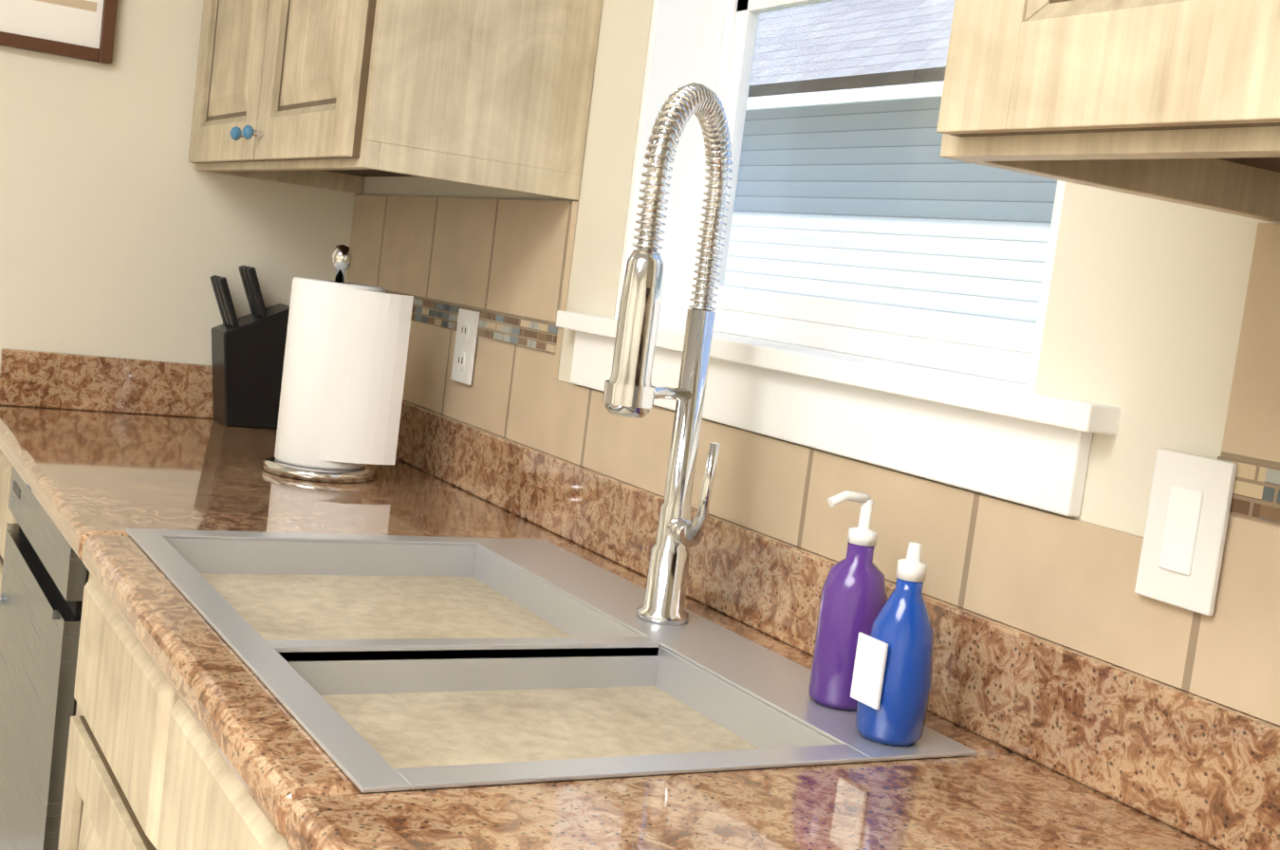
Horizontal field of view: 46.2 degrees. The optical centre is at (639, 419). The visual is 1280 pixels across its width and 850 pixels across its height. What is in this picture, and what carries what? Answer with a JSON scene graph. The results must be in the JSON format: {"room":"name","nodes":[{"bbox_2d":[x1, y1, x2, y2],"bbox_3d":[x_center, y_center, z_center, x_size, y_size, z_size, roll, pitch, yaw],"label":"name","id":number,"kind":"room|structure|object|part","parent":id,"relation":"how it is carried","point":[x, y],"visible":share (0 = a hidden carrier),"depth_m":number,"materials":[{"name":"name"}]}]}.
{"room":"kitchen","nodes":[
{"label":"kitchen","id":0,"kind":"room"},
{"bbox_2d":[0,0,359,365],"bbox_3d":[-1.050,-0.482,2.700,1.098,2.740,0.164,4,6,-30],"label":"wall","id":1,"kind":"structure","parent":0,"point":[127,230],"depth_m":2.71,"materials":[{"name":"beige paint"}]},
{"bbox_3d":[-1.086,-0.898,2.532,0.415,0.515,0.024,4,6,-30],"label":"picture frame","id":2,"kind":"part","parent":1,"relation":"part of","materials":[{"name":"brown wood"}]},
{"bbox_2d":[0,348,213,416],"bbox_3d":[-0.861,-0.057,2.795,0.619,0.100,0.020,4,6,-30],"label":"backsplash","id":3,"kind":"structure","parent":1,"relation":"attached to","point":[58,380],"depth_m":2.72,"materials":[{"name":"brown stone"}]},
{"bbox_2d":[359,0,1279,753],"bbox_3d":[0.623,-0.112,0.966,0.140,2.740,4.880,4,6,-30],"label":"wall","id":4,"kind":"structure","parent":0,"point":[1145,311],"depth_m":1.23,"materials":[{"name":"beige paint"}]},
{"bbox_2d":[187,0,602,200],"bbox_3d":[-0.399,-0.932,2.340,0.379,1.113,1.008,4,6,-30],"label":"upper cabinet","id":5,"kind":"object","parent":4,"relation":"attached to","point":[348,96],"visible":1,"depth_m":2.04,"materials":[{"name":"brown wood"}]},
{"bbox_2d":[450,308,480,385],"bbox_3d":[-0.278,-0.117,2.374,0.008,0.115,0.072,4,6,-30],"label":"electrical outlet","id":6,"kind":"object","parent":4,"relation":"attached to","point":[465,345],"visible":1,"depth_m":2.36,"materials":[{"name":"white plastic"}]},
{"bbox_2d":[395,397,1279,849],"bbox_3d":[0.507,0.284,0.954,0.020,0.100,4.578,4,6,-30],"label":"backsplash","id":7,"kind":"structure","parent":4,"relation":"attached to","point":[1207,766],"depth_m":1.28,"materials":[{"name":"brown stone"}]},
{"bbox_2d":[556,0,1121,517],"bbox_3d":[0.247,-0.454,1.635,0.174,0.958,0.985,4,6,-30],"label":"window","id":8,"kind":"structure","parent":4,"relation":"in","point":[996,429],"depth_m":1.66,"materials":[{"name":"white wood"}]},
{"bbox_2d":[936,0,1279,221],"bbox_3d":[0.574,-0.638,0.608,0.364,1.088,0.835,4,6,-30],"label":"upper cabinet","id":9,"kind":"object","parent":4,"relation":"attached to","point":[1177,102],"visible":1,"depth_m":0.83,"materials":[{"name":"brown wood"}]},
{"bbox_2d":[1134,448,1237,615],"bbox_3d":[0.411,0.084,1.136,0.009,0.115,0.072,4,6,-30],"label":"light switch","id":10,"kind":"object","parent":4,"relation":"attached to","point":[1185,528],"visible":1,"depth_m":1.13,"materials":[{"name":"white plastic"}]},
{"bbox_3d":[-2.797,0.736,2.471,4.480,0.060,10.540,4,6,-30],"label":"floor","id":11,"kind":"structure","parent":0,"visible":0},
{"bbox_2d":[0,462,60,849],"bbox_3d":[-0.621,0.557,2.263,0.612,0.872,0.597,4,6,-30],"label":"dishwasher","id":12,"kind":"object","parent":11,"relation":"on","point":[29,555],"depth_m":2.09,"materials":[{"name":"silver metal"}]},
{"bbox_2d":[34,549,170,849],"bbox_3d":[-0.317,0.642,1.738,0.629,0.875,0.610,4,6,-30],"label":"base cabinet","id":13,"kind":"object","parent":11,"relation":"on","point":[104,745],"depth_m":1.63,"materials":[{"name":"beige wood"}]},
{"bbox_2d":[0,405,1225,849],"bbox_3d":[0.223,0.331,0.815,0.644,0.038,4.598,4,6,-30],"label":"countertop","id":14,"kind":"structure","parent":13,"relation":"on","point":[86,473],"depth_m":1.15,"materials":[{"name":"brown stone"}]},
{"bbox_2d":[209,265,289,428],"bbox_3d":[-0.712,-0.137,2.794,0.183,0.293,0.100,4,6,-30],"label":"knife block","id":15,"kind":"object","parent":14,"relation":"on","point":[248,354],"visible":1,"depth_m":2.75,"materials":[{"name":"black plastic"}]},
{"bbox_2d":[262,244,413,482],"bbox_3d":[-0.472,-0.093,2.308,0.178,0.354,0.170,4,6,-30],"label":"paper towel holder","id":16,"kind":"object","parent":14,"relation":"on","point":[343,379],"visible":1,"depth_m":2.25,"materials":[{"name":"white paper"}]},
{"bbox_2d":[117,522,990,792],"bbox_3d":[-0.167,0.302,1.489,0.534,0.208,0.844,4,6,-30],"label":"sink","id":17,"kind":"object","parent":14,"relation":"in","point":[405,658],"depth_m":1.41,"materials":[{"name":"grey metal"}]},
{"bbox_2d":[580,82,732,621],"bbox_3d":[0.026,-0.055,1.492,0.184,0.545,0.157,4,6,-30],"label":"faucet","id":18,"kind":"object","parent":17,"relation":"on","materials":[{"name":"silver metal"}]},
{"bbox_2d":[808,490,887,710],"bbox_3d":[0.186,0.158,1.333,0.069,0.192,0.058,4,6,-30],"label":"soap bottle","id":19,"kind":"object","parent":17,"relation":"on","point":[853,599],"visible":0.9,"depth_m":1.32,"materials":[{"name":"purple plastic"}]},
{"bbox_2d":[850,541,933,746],"bbox_3d":[0.217,0.183,1.245,0.061,0.165,0.060,4,6,-30],"label":"soap bottle","id":20,"kind":"object","parent":17,"relation":"on","point":[891,685],"visible":1,"depth_m":1.23,"materials":[{"name":"blue plastic"}]},
{"bbox_2d":[155,708,273,849],"bbox_3d":[-0.087,0.709,1.326,0.629,0.875,0.623,4,6,-30],"label":"base cabinet","id":21,"kind":"object","parent":11,"relation":"on","point":[197,811],"depth_m":1.23,"materials":[{"name":"beige wood"}]},
{"label":"outside","id":22,"kind":"structure","parent":0,"visible":0},
{"bbox_2d":[714,0,1057,384],"bbox_3d":[4.221,-0.821,3.202,7.900,5.730,21.000,4,6,-30],"label":"house","id":23,"kind":"structure","parent":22,"point":[758,161],"depth_m":9.57,"materials":[{"name":"white"}]}
]}

